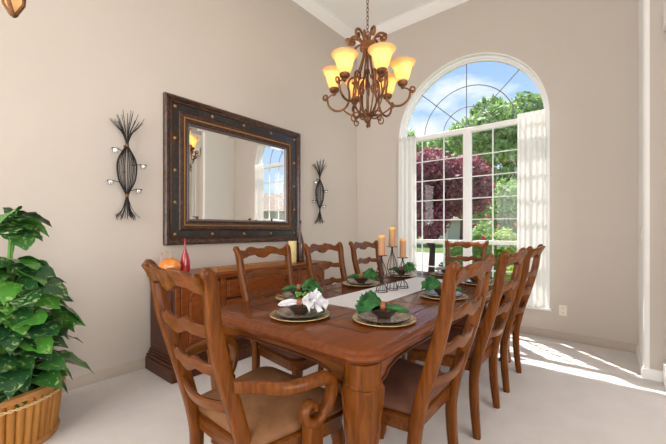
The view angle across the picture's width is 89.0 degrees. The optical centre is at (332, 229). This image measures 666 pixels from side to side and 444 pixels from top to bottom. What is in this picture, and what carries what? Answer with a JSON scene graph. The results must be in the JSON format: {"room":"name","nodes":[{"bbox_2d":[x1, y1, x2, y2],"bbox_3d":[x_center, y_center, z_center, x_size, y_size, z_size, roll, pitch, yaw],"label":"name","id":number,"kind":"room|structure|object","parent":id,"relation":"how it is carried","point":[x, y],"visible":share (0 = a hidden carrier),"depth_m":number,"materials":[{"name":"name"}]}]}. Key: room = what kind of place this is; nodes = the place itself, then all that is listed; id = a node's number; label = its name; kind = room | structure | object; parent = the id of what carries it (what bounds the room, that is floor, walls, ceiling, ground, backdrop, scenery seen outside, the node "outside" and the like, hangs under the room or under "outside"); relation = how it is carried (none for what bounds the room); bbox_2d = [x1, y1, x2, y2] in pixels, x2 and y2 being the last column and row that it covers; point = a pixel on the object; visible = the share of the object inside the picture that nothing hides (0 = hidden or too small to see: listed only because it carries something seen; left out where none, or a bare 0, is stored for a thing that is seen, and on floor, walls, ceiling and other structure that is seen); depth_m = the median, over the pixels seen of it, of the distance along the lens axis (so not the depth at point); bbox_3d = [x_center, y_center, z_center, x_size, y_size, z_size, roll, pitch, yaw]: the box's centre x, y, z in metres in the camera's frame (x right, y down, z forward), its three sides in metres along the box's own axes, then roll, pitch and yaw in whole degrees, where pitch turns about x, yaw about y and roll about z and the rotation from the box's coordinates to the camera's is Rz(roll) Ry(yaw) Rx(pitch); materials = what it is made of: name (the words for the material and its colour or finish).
{"room":"dining room","nodes":[
{"label":"dining room","id":0,"kind":"room"},
{"bbox_2d":[0,0,356,379],"bbox_3d":[-2.264,-0.945,2.398,0.150,4.330,8.549,0,0,39],"label":"wall","id":1,"kind":"structure","parent":0,"point":[68,67],"depth_m":2.92,"materials":[{"name":"paint"}]},
{"bbox_2d":[62,358,144,392],"bbox_3d":[-2.206,1.178,2.337,0.016,0.084,8.229,0,0,39],"label":"baseboard","id":2,"kind":"structure","parent":1,"relation":"attached to","point":[87,379],"depth_m":2.75,"materials":[{"name":"beige paint"}]},
{"bbox_2d":[107,112,146,219],"bbox_3d":[-1.721,-0.534,2.836,0.158,0.906,0.304,0,0,39],"label":"sconce","id":3,"kind":"object","parent":1,"relation":"attached to","point":[127,137],"visible":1,"depth_m":2.82,"materials":[{"name":"black metal"}]},
{"bbox_2d":[163,92,300,244],"bbox_3d":[-0.993,-0.563,3.786,0.055,1.406,1.752,0,0,39],"label":"wall mirror","id":4,"kind":"object","parent":1,"relation":"attached to","point":[229,177],"visible":1,"depth_m":3.60,"materials":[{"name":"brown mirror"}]},
{"bbox_2d":[190,126,284,220],"bbox_3d":[-1.011,-0.563,3.800,0.010,0.906,1.252,0,0,39],"label":"mirror glass","id":5,"kind":"object","parent":4,"relation":"attached to","point":[234,177],"depth_m":3.71,"materials":[{"name":"white"}]},
{"bbox_2d":[312,160,327,223],"bbox_3d":[-0.184,-0.534,4.718,0.158,0.906,0.304,0,0,39],"label":"sconce","id":6,"kind":"object","parent":1,"relation":"attached to","point":[318,172],"visible":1,"depth_m":4.70,"materials":[{"name":"black metal"}]},
{"bbox_2d":[292,0,357,45],"bbox_3d":[-2.166,-3.045,2.304,0.120,0.130,8.229,0,0,39],"label":"trim","id":7,"kind":"structure","parent":1,"relation":"attached to","point":[313,7],"depth_m":4.85,"materials":[{"name":"white paint"}]},
{"bbox_2d":[42,333,665,443],"bbox_3d":[0.968,1.280,-0.242,8.495,0.120,8.549,0,0,39],"label":"floor","id":8,"kind":"structure","parent":0,"point":[565,392],"depth_m":2.36,"materials":[{"name":"carpet"}]},
{"bbox_2d":[0,364,65,443],"bbox_3d":[-1.935,1.052,1.955,0.624,0.336,0.625,0,0,39],"label":"basket","id":9,"kind":"object","parent":8,"relation":"on","point":[30,416],"depth_m":1.87,"materials":[{"name":"brown"}]},
{"bbox_2d":[0,206,93,443],"bbox_3d":[-1.892,0.541,1.957,0.738,1.357,0.816,0,0,0],"label":"potted plant","id":10,"kind":"object","parent":8,"relation":"on","point":[31,389],"visible":1,"depth_m":1.90,"materials":[{"name":"green plant"}]},
{"bbox_2d":[145,260,326,383],"bbox_3d":[-0.853,0.800,3.577,0.499,0.840,1.930,0,0,39],"label":"sideboard","id":11,"kind":"object","parent":8,"relation":"on","point":[182,301],"visible":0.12,"depth_m":2.96,"materials":[{"name":"brown wood"}]},
{"bbox_2d":[158,251,180,269],"bbox_3d":[-1.413,0.281,2.934,0.180,0.196,0.180,0,0,-27],"label":"pumpkin","id":12,"kind":"object","parent":11,"relation":"on","point":[169,262],"visible":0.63,"depth_m":2.88,"materials":[{"name":"orange"}]},
{"bbox_2d":[180,238,189,271],"bbox_3d":[-1.326,0.228,3.040,0.084,0.305,0.084,0,0,39],"label":"vase","id":13,"kind":"object","parent":11,"relation":"on","point":[185,261],"visible":0.88,"depth_m":3.02,"materials":[{"name":"red ceramic"}]},
{"bbox_2d":[211,261,284,272],"bbox_3d":[-0.811,0.357,3.362,0.090,0.045,0.820,0,0,39],"label":"wooden tray","id":14,"kind":"object","parent":11,"relation":"on","point":[217,269],"visible":0.9,"depth_m":3.32,"materials":[{"name":"brown wood"}]},
{"bbox_2d":[288,241,295,262],"bbox_3d":[-0.480,0.251,3.995,0.100,0.258,0.100,0,0,39],"label":"pillar candle","id":15,"kind":"object","parent":11,"relation":"on","point":[292,244],"visible":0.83,"depth_m":3.95,"materials":[{"name":"yellow wax"}]},
{"bbox_2d":[296,221,304,261],"bbox_3d":[-0.398,0.133,4.128,0.112,0.495,0.112,0,0,39],"label":"vase","id":16,"kind":"object","parent":11,"relation":"on","point":[300,254],"visible":0.96,"depth_m":4.09,"materials":[{"name":"brown ceramic"}]},
{"bbox_2d":[141,259,344,443],"bbox_3d":[-0.370,0.671,1.414,0.742,1.111,0.689,0,0,41],"label":"armchair","id":17,"kind":"object","parent":8,"relation":"on","point":[265,404],"visible":1,"depth_m":1.26,"materials":[{"name":"brown wood"}]},
{"bbox_2d":[198,366,341,443],"bbox_3d":[-0.295,0.737,1.500,0.584,0.078,0.460,0,0,41],"label":"seat cushion","id":18,"kind":"object","parent":17,"relation":"on","point":[271,419],"depth_m":1.35,"materials":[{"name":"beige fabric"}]},
{"bbox_2d":[233,244,316,377],"bbox_3d":[-0.308,0.671,2.402,0.680,1.111,0.526,0,0,39],"label":"dining chair","id":19,"kind":"object","parent":8,"relation":"on","point":[292,362],"visible":0.53,"depth_m":2.37,"materials":[{"name":"brown wood"}]},
{"bbox_2d":[258,342,302,358],"bbox_3d":[-0.221,0.737,2.330,0.450,0.078,0.523,0,0,39],"label":"seat cushion","id":20,"kind":"object","parent":19,"relation":"on","point":[279,353],"depth_m":2.11,"materials":[{"name":"brown fabric"}]},
{"bbox_2d":[302,242,347,370],"bbox_3d":[0.132,0.671,2.940,0.680,1.111,0.526,0,0,39],"label":"dining chair","id":21,"kind":"object","parent":8,"relation":"on","point":[338,247],"visible":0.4,"depth_m":3.11,"materials":[{"name":"brown wood"}]},
{"bbox_2d":[206,270,511,443],"bbox_3d":[0.484,0.839,2.568,1.170,0.763,2.550,0,0,39],"label":"dining table","id":22,"kind":"object","parent":8,"relation":"on","point":[360,356],"visible":0.47,"depth_m":1.51,"materials":[{"name":"brown wood"}]},
{"bbox_2d":[275,294,322,300],"bbox_3d":[-0.225,0.450,2.269,0.320,0.016,0.320,0,0,39],"label":"charger plate","id":23,"kind":"object","parent":22,"relation":"on","point":[278,297],"visible":0.14,"depth_m":2.23,"materials":[{"name":"gold metal"}]},
{"bbox_2d":[279,291,311,298],"bbox_3d":[-0.225,0.440,2.269,0.268,0.021,0.268,0,0,39],"label":"dinner plate","id":24,"kind":"object","parent":23,"relation":"on","point":[288,295],"visible":0.38,"depth_m":2.27,"materials":[{"name":"black ceramic"}]},
{"bbox_2d":[288,289,308,296],"bbox_3d":[-0.225,0.419,2.269,0.150,0.049,0.150,0,0,39],"label":"soup bowl","id":25,"kind":"object","parent":24,"relation":"on","point":[307,290],"visible":0.49,"depth_m":2.23,"materials":[{"name":"black ceramic"}]},
{"bbox_2d":[281,277,322,292],"bbox_3d":[-0.190,0.368,2.288,0.268,0.101,0.194,0,0,35],"label":"napkin","id":26,"kind":"object","parent":24,"relation":"on","point":[310,284],"visible":0.99,"depth_m":2.24,"materials":[{"name":"green fabric"}]},
{"bbox_2d":[270,309,329,321],"bbox_3d":[-0.174,0.450,1.802,0.320,0.016,0.320,0,0,39],"label":"charger plate","id":27,"kind":"object","parent":22,"relation":"on","point":[273,315],"visible":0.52,"depth_m":1.73,"materials":[{"name":"gold metal"}]},
{"bbox_2d":[275,307,324,318],"bbox_3d":[-0.174,0.440,1.802,0.268,0.021,0.268,0,0,39],"label":"dinner plate","id":28,"kind":"object","parent":27,"relation":"on","point":[285,312],"visible":0.61,"depth_m":1.78,"materials":[{"name":"black ceramic"}]},
{"bbox_2d":[286,304,310,314],"bbox_3d":[-0.174,0.419,1.802,0.150,0.049,0.150,0,0,39],"label":"soup bowl","id":29,"kind":"object","parent":28,"relation":"on","point":[296,310],"visible":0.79,"depth_m":1.76,"materials":[{"name":"black ceramic"}]},
{"bbox_2d":[278,288,329,312],"bbox_3d":[-0.138,0.364,1.826,0.274,0.110,0.187,0,0,33],"label":"napkin","id":30,"kind":"object","parent":28,"relation":"on","point":[314,299],"visible":0.99,"depth_m":1.76,"materials":[{"name":"white fabric"}]},
{"bbox_2d":[342,281,379,286],"bbox_3d":[0.236,0.450,2.842,0.320,0.016,0.320,0,0,39],"label":"charger plate","id":31,"kind":"object","parent":22,"relation":"on","point":[344,282],"visible":0.48,"depth_m":2.76,"materials":[{"name":"gold metal"}]},
{"bbox_2d":[345,279,376,284],"bbox_3d":[0.236,0.440,2.842,0.268,0.021,0.268,0,0,39],"label":"dinner plate","id":32,"kind":"object","parent":31,"relation":"on","point":[351,281],"visible":0.73,"depth_m":2.85,"materials":[{"name":"black ceramic"}]},
{"bbox_2d":[352,276,367,283],"bbox_3d":[0.236,0.419,2.842,0.150,0.049,0.150,0,0,39],"label":"soup bowl","id":33,"kind":"object","parent":32,"relation":"on","point":[358,280],"visible":0.81,"depth_m":2.79,"materials":[{"name":"black ceramic"}]},
{"bbox_2d":[346,268,378,279],"bbox_3d":[0.258,0.361,2.812,0.268,0.101,0.183,0,0,-10],"label":"napkin","id":34,"kind":"object","parent":33,"relation":"on","point":[369,273],"visible":0.98,"depth_m":2.81,"materials":[{"name":"green fabric"}]},
{"bbox_2d":[352,313,415,326],"bbox_3d":[0.257,0.450,1.714,0.320,0.016,0.320,0,0,39],"label":"charger plate","id":35,"kind":"object","parent":22,"relation":"on","point":[355,317],"visible":0.43,"depth_m":1.64,"materials":[{"name":"gold metal"}]},
{"bbox_2d":[357,310,410,322],"bbox_3d":[0.257,0.440,1.714,0.268,0.021,0.268,0,0,39],"label":"dinner plate","id":36,"kind":"object","parent":35,"relation":"on","point":[369,316],"visible":0.67,"depth_m":1.70,"materials":[{"name":"black ceramic"}]},
{"bbox_2d":[355,290,408,313],"bbox_3d":[0.240,0.364,1.750,0.266,0.108,0.196,0,0,-2],"label":"napkin","id":37,"kind":"object","parent":36,"relation":"on","point":[369,300],"visible":0.99,"depth_m":1.69,"materials":[{"name":"green fabric"}]},
{"bbox_2d":[371,306,396,318],"bbox_3d":[0.257,0.419,1.714,0.150,0.049,0.150,0,0,39],"label":"soup bowl","id":38,"kind":"object","parent":36,"relation":"on","point":[388,314],"visible":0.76,"depth_m":1.67,"materials":[{"name":"black ceramic"}]},
{"bbox_2d":[327,277,442,308],"bbox_3d":[0.484,0.456,2.607,0.350,0.002,1.450,0,0,39],"label":"table runner","id":39,"kind":"object","parent":22,"relation":"on","point":[348,300],"visible":0.51,"depth_m":2.43,"materials":[{"name":"white fabric"}]},
{"bbox_2d":[375,255,387,292],"bbox_3d":[0.357,0.319,2.491,0.093,0.268,0.093,0,0,39],"label":"candle holder","id":40,"kind":"object","parent":39,"relation":"on","point":[378,290],"visible":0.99,"depth_m":2.49,"materials":[{"name":"black metal"}]},
{"bbox_2d":[378,235,384,254],"bbox_3d":[0.357,0.108,2.491,0.049,0.155,0.049,0,0,39],"label":"candle","id":41,"kind":"object","parent":40,"relation":"on","point":[381,238],"visible":0.99,"depth_m":2.47,"materials":[{"name":"brown wax"}]},
{"bbox_2d":[386,246,397,290],"bbox_3d":[0.451,0.289,2.583,0.093,0.328,0.093,0,0,39],"label":"candle holder","id":42,"kind":"object","parent":39,"relation":"on","point":[392,253],"visible":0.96,"depth_m":2.58,"materials":[{"name":"black metal"}]},
{"bbox_2d":[389,227,394,246],"bbox_3d":[0.451,0.048,2.583,0.049,0.155,0.049,0,0,39],"label":"candle","id":43,"kind":"object","parent":42,"relation":"on","point":[391,229],"visible":1,"depth_m":2.56,"materials":[{"name":"brown wax"}]},
{"bbox_2d":[397,257,408,288],"bbox_3d":[0.547,0.334,2.665,0.093,0.238,0.093,0,0,39],"label":"candle holder","id":44,"kind":"object","parent":39,"relation":"on","point":[397,257],"visible":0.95,"depth_m":2.66,"materials":[{"name":"black metal"}]},
{"bbox_2d":[399,238,405,257],"bbox_3d":[0.547,0.138,2.665,0.049,0.155,0.049,0,0,39],"label":"candle","id":45,"kind":"object","parent":44,"relation":"on","point":[402,242],"visible":1,"depth_m":2.64,"materials":[{"name":"brown wax"}]},
{"bbox_2d":[385,273,416,276],"bbox_3d":[0.679,0.450,3.384,0.320,0.016,0.320,0,0,39],"label":"charger plate","id":46,"kind":"object","parent":22,"relation":"on","point":[385,273],"visible":0.43,"depth_m":3.30,"materials":[{"name":"gold metal"}]},
{"bbox_2d":[388,272,414,275],"bbox_3d":[0.679,0.440,3.384,0.268,0.021,0.268,0,0,39],"label":"dinner plate","id":47,"kind":"object","parent":46,"relation":"on","point":[408,273],"visible":0.59,"depth_m":3.37,"materials":[{"name":"black ceramic"}]},
{"bbox_2d":[394,269,406,274],"bbox_3d":[0.679,0.419,3.384,0.150,0.049,0.150,0,0,39],"label":"soup bowl","id":48,"kind":"object","parent":47,"relation":"on","point":[403,272],"visible":0.44,"depth_m":3.33,"materials":[{"name":"black ceramic"}]},
{"bbox_2d":[390,262,416,272],"bbox_3d":[0.713,0.364,3.390,0.187,0.100,0.265,0,0,-42],"label":"napkin","id":49,"kind":"object","parent":48,"relation":"on","point":[410,266],"visible":0.74,"depth_m":3.33,"materials":[{"name":"green fabric"}]},
{"bbox_2d":[419,292,467,299],"bbox_3d":[0.751,0.450,2.318,0.320,0.016,0.320,0,0,39],"label":"charger plate","id":50,"kind":"object","parent":22,"relation":"on","point":[422,294],"visible":0.41,"depth_m":2.27,"materials":[{"name":"gold metal"}]},
{"bbox_2d":[423,290,463,297],"bbox_3d":[0.751,0.440,2.318,0.268,0.021,0.268,0,0,39],"label":"dinner plate","id":51,"kind":"object","parent":50,"relation":"on","point":[432,293],"visible":0.38,"depth_m":2.33,"materials":[{"name":"black ceramic"}]},
{"bbox_2d":[433,286,440,294],"bbox_3d":[0.751,0.419,2.318,0.150,0.049,0.150,0,0,39],"label":"soup bowl","id":52,"kind":"object","parent":51,"relation":"on","point":[437,290],"visible":0.26,"depth_m":2.29,"materials":[{"name":"black ceramic"}]},
{"bbox_2d":[421,275,461,292],"bbox_3d":[0.731,0.365,2.352,0.263,0.106,0.199,0,0,-6],"label":"napkin","id":53,"kind":"object","parent":51,"relation":"on","point":[430,283],"visible":0.79,"depth_m":2.30,"materials":[{"name":"green fabric"}]},
{"bbox_2d":[462,282,493,284],"bbox_3d":[1.225,0.450,2.899,0.320,0.016,0.320,0,0,39],"label":"charger plate","id":54,"kind":"object","parent":22,"relation":"on","point":[492,283],"visible":0.23,"depth_m":2.82,"materials":[{"name":"gold metal"}]},
{"bbox_2d":[464,278,493,283],"bbox_3d":[1.225,0.440,2.899,0.268,0.021,0.268,0,0,39],"label":"dinner plate","id":55,"kind":"object","parent":54,"relation":"on","point":[468,280],"visible":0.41,"depth_m":2.84,"materials":[{"name":"black ceramic"}]},
{"bbox_3d":[1.149,0.450,3.413,0.320,0.016,0.320,0,0,39],"label":"charger plate","id":56,"kind":"object","parent":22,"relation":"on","visible":0},
{"bbox_2d":[433,271,443,275],"bbox_3d":[1.149,0.440,3.413,0.268,0.021,0.268,0,0,39],"label":"dinner plate","id":57,"kind":"object","parent":56,"relation":"on","point":[435,272],"visible":0.33,"depth_m":3.46,"materials":[{"name":"black ceramic"}]},
{"bbox_3d":[1.149,0.419,3.413,0.150,0.049,0.150,0,0,39],"label":"soup bowl","id":58,"kind":"object","parent":57,"relation":"on","visible":0},
{"bbox_2d":[434,262,459,269],"bbox_3d":[1.161,0.363,3.375,0.269,0.102,0.188,0,0,6],"label":"napkin","id":59,"kind":"object","parent":58,"relation":"in","point":[440,267],"visible":0.12,"depth_m":3.42,"materials":[{"name":"grey fabric"}]},
{"bbox_2d":[348,240,405,359],"bbox_3d":[0.555,0.671,3.459,0.680,1.111,0.526,0,0,39],"label":"dining chair","id":60,"kind":"object","parent":8,"relation":"on","point":[365,244],"visible":0.29,"depth_m":3.61,"materials":[{"name":"brown wood"}]},
{"bbox_2d":[331,254,496,443],"bbox_3d":[0.384,0.671,1.623,0.680,1.111,0.526,0,0,39],"label":"dining chair","id":61,"kind":"object","parent":8,"relation":"on","point":[413,392],"visible":0.87,"depth_m":1.44,"materials":[{"name":"brown wood"}]},
{"bbox_2d":[337,358,450,414],"bbox_3d":[0.296,0.737,1.695,0.450,0.078,0.523,0,0,39],"label":"seat cushion","id":62,"kind":"object","parent":61,"relation":"on","point":[401,382],"depth_m":1.54,"materials":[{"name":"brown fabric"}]},
{"bbox_2d":[445,240,488,309],"bbox_3d":[1.355,0.671,3.689,0.742,1.111,0.689,0,0,39],"label":"armchair","id":63,"kind":"object","parent":8,"relation":"on","point":[448,244],"visible":0.25,"depth_m":3.91,"materials":[{"name":"brown wood"}]},
{"bbox_2d":[406,247,528,439],"bbox_3d":[0.887,0.671,2.239,0.680,1.111,0.526,0,0,39],"label":"dining chair","id":64,"kind":"object","parent":8,"relation":"on","point":[486,343],"visible":0.8,"depth_m":2.00,"materials":[{"name":"brown wood"}]},
{"bbox_2d":[414,326,492,358],"bbox_3d":[0.799,0.737,2.311,0.450,0.078,0.523,0,0,39],"label":"seat cushion","id":65,"kind":"object","parent":64,"relation":"on","point":[423,348],"depth_m":2.18,"materials":[{"name":"brown fabric"}]},
{"bbox_2d":[449,244,545,392],"bbox_3d":[1.352,0.671,2.808,0.680,1.111,0.526,0,0,39],"label":"dining chair","id":66,"kind":"object","parent":8,"relation":"on","point":[514,320],"visible":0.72,"depth_m":2.57,"materials":[{"name":"brown wood"}]},
{"bbox_2d":[454,309,515,329],"bbox_3d":[1.264,0.737,2.880,0.450,0.078,0.523,0,0,39],"label":"seat cushion","id":67,"kind":"object","parent":66,"relation":"on","point":[461,323],"depth_m":2.74,"materials":[{"name":"brown fabric"}]},
{"bbox_2d":[663,4,665,388],"bbox_3d":[2.655,-0.255,2.480,0.320,2.950,0.320,0,0,39],"label":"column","id":68,"kind":"structure","parent":8,"relation":"on","point":[664,12],"depth_m":2.63,"materials":[{"name":"white paint"}]},
{"bbox_2d":[317,0,431,31],"bbox_3d":[0.968,-3.185,-0.242,8.495,0.150,8.549,0,0,39],"label":"ceiling","id":69,"kind":"structure","parent":0,"point":[353,13],"depth_m":4.78,"materials":[{"name":"white paint"}]},
{"bbox_2d":[1,0,25,17],"bbox_3d":[-1.435,-2.032,1.524,0.129,2.156,0.129,0,0,32],"label":"lantern pendant","id":70,"kind":"object","parent":69,"relation":"hanging from","point":[14,8],"visible":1,"depth_m":1.51,"materials":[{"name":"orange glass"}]},
{"bbox_2d":[322,0,415,127],"bbox_3d":[0.280,-1.972,2.749,0.710,2.275,0.761,0,0,39],"label":"chandelier","id":71,"kind":"object","parent":69,"relation":"hanging from","point":[381,52],"visible":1,"depth_m":2.67,"materials":[{"name":"brown metal"}]},
{"bbox_2d":[357,0,637,343],"bbox_3d":[3.615,-0.945,2.998,8.195,4.330,0.160,0,0,39],"label":"wall","id":72,"kind":"structure","parent":0,"point":[583,53],"depth_m":3.73,"materials":[{"name":"paint"}]},
{"bbox_2d":[357,0,468,44],"bbox_3d":[1.675,-3.045,4.403,3.412,0.130,0.120,0,0,39],"label":"trim","id":73,"kind":"structure","parent":72,"relation":"attached to","point":[433,7],"depth_m":4.81,"materials":[{"name":"white paint"}]},
{"bbox_2d":[399,52,551,310],"bbox_3d":[1.755,-0.681,4.492,1.945,3.192,0.180,0,0,39],"label":"window","id":74,"kind":"structure","parent":72,"relation":"in","point":[467,132],"depth_m":4.46,"materials":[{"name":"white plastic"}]},
{"bbox_3d":[1.079,-1.340,4.982,0.233,0.030,0.020,0,0,39],"label":"curtain rod","id":75,"kind":"object","parent":74,"relation":"attached to","visible":0},
{"bbox_2d":[398,136,416,270],"bbox_3d":[1.078,-0.222,4.922,0.298,2.247,0.027,0,0,39],"label":"sheer curtain","id":76,"kind":"object","parent":75,"relation":"hanging from","point":[407,218],"visible":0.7,"depth_m":4.92,"materials":[{"name":"white fabric"}]},
{"bbox_3d":[2.334,-1.340,3.957,0.208,0.030,0.020,0,0,39],"label":"curtain rod","id":77,"kind":"object","parent":74,"relation":"attached to","visible":0},
{"bbox_2d":[517,109,545,307],"bbox_3d":[2.296,-0.234,3.926,0.301,2.272,0.024,0,0,39],"label":"sheer curtain","id":78,"kind":"object","parent":77,"relation":"hanging from","point":[531,129],"visible":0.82,"depth_m":3.91,"materials":[{"name":"white fabric"}]},
{"bbox_2d":[559,305,566,315],"bbox_3d":[2.549,0.893,3.759,0.072,0.116,0.010,0,0,39],"label":"wall outlet","id":79,"kind":"object","parent":72,"relation":"attached to","point":[562,308],"visible":1,"depth_m":3.76,"materials":[{"name":"beige plastic"}]},
{"bbox_2d":[520,326,636,352],"bbox_3d":[1.707,1.178,4.443,3.412,0.084,0.016,0,0,39],"label":"baseboard","id":80,"kind":"structure","parent":72,"relation":"attached to","point":[630,347],"depth_m":3.65,"materials":[{"name":"beige paint"}]},
{"bbox_2d":[644,0,665,370],"bbox_3d":[2.979,-0.945,2.937,0.463,4.330,0.739,0,0,39],"label":"wall","id":81,"kind":"structure","parent":0,"point":[657,35],"depth_m":2.75,"materials":[{"name":"paint"}]},
{"bbox_2d":[640,229,642,242],"bbox_3d":[2.628,0.050,2.889,0.011,0.116,0.072,0,0,39],"label":"light switch","id":82,"kind":"object","parent":81,"relation":"attached to","point":[641,232],"visible":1,"depth_m":2.87,"materials":[{"name":"beige plastic"}]},
{"bbox_2d":[638,0,649,368],"bbox_3d":[2.810,-0.986,3.072,0.039,4.244,0.741,0,0,39],"label":"trim","id":83,"kind":"structure","parent":81,"relation":"attached to","point":[643,5],"depth_m":2.80,"materials":[{"name":"white paint"}]},
{"bbox_2d":[636,344,662,381],"bbox_3d":[2.968,1.178,2.936,0.479,0.084,0.755,0,0,39],"label":"baseboard","id":84,"kind":"structure","parent":81,"relation":"attached to","point":[651,374],"depth_m":2.77,"materials":[{"name":"white paint"}]},
{"label":"outside","id":85,"kind":"structure","parent":0,"visible":0},
{"bbox_2d":[417,252,442,271],"bbox_3d":[8.748,1.462,12.287,34.000,0.015,12.900,0,0,39],"label":"driveway","id":86,"kind":"structure","parent":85,"point":[438,256],"depth_m":16.17,"materials":[{"name":"concrete"}]},
{"bbox_2d":[437,246,462,270],"bbox_3d":[3.242,0.884,8.999,0.930,1.178,0.858,0,0,39],"label":"shrub","id":87,"kind":"object","parent":86,"relation":"on","point":[455,251],"visible":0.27,"depth_m":8.78,"materials":[{"name":"green plant"}]},
{"bbox_2d":[416,146,496,271],"bbox_3d":[3.176,-0.450,10.689,3.834,3.852,3.478,0,0,39],"label":"tree","id":88,"kind":"object","parent":86,"relation":"on","point":[481,185],"visible":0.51,"depth_m":9.39,"materials":[{"name":"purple plant"}]},
{"bbox_2d":[446,91,543,223],"bbox_3d":[8.250,-2.817,17.047,5.862,8.590,6.174,0,0,39],"label":"tree","id":89,"kind":"object","parent":86,"relation":"on","point":[505,138],"visible":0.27,"depth_m":15.27,"materials":[{"name":"green plant"}]},
{"bbox_2d":[485,177,516,239],"bbox_3d":[6.561,-0.254,12.560,1.893,3.449,2.138,0,0,39],"label":"shrub","id":90,"kind":"object","parent":86,"relation":"on","point":[504,207],"visible":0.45,"depth_m":12.12,"materials":[{"name":"green plant"}]},
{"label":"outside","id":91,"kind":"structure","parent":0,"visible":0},
{"bbox_2d":[417,234,461,252],"bbox_3d":[36.295,1.645,44.423,140.000,0.350,105.271,0,0,39],"label":"ground","id":92,"kind":"structure","parent":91,"point":[438,246],"depth_m":27.71,"materials":[{"name":"green plant"}]},
{"bbox_2d":[407,128,428,211],"bbox_3d":[6.752,-4.590,35.891,8.237,12.138,8.103,0,0,-31],"label":"tree","id":93,"kind":"object","parent":92,"relation":"on","point":[419,144],"visible":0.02,"depth_m":34.25,"materials":[{"name":"green plant"}]},
{"bbox_2d":[425,123,499,247],"bbox_3d":[10.234,-3.486,27.029,5.991,9.924,5.173,0,0,-30],"label":"tree","id":94,"kind":"object","parent":92,"relation":"on","point":[437,142],"visible":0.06,"depth_m":26.21,"materials":[{"name":"green plant"}]},
{"bbox_2d":[438,214,490,239],"bbox_3d":[21.156,-0.680,44.000,15.200,4.300,9.200,0,0,6],"label":"house","id":95,"kind":"structure","parent":92,"relation":"on","point":[453,233],"depth_m":40.64,"materials":[{"name":"beige paint"}]},
{"bbox_2d":[472,215,495,262],"bbox_3d":[3.274,0.568,7.574,0.693,1.809,0.663,0,0,39],"label":"shrub","id":96,"kind":"object","parent":92,"relation":"on","point":[480,233],"visible":0.41,"depth_m":7.45,"materials":[{"name":"green plant"}]},
{"bbox_2d":[478,223,516,276],"bbox_3d":[4.005,0.647,8.221,1.042,1.650,0.985,0,0,39],"label":"shrub","id":97,"kind":"object","parent":92,"relation":"on","point":[499,249],"visible":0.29,"depth_m":7.90,"materials":[{"name":"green plant"}]},
{"bbox_2d":[506,265,513,278],"bbox_3d":[3.435,1.062,6.578,0.579,0.826,0.518,0,0,39],"label":"shrub","id":98,"kind":"object","parent":92,"relation":"on","point":[509,268],"visible":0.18,"depth_m":6.49,"materials":[{"name":"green plant"}]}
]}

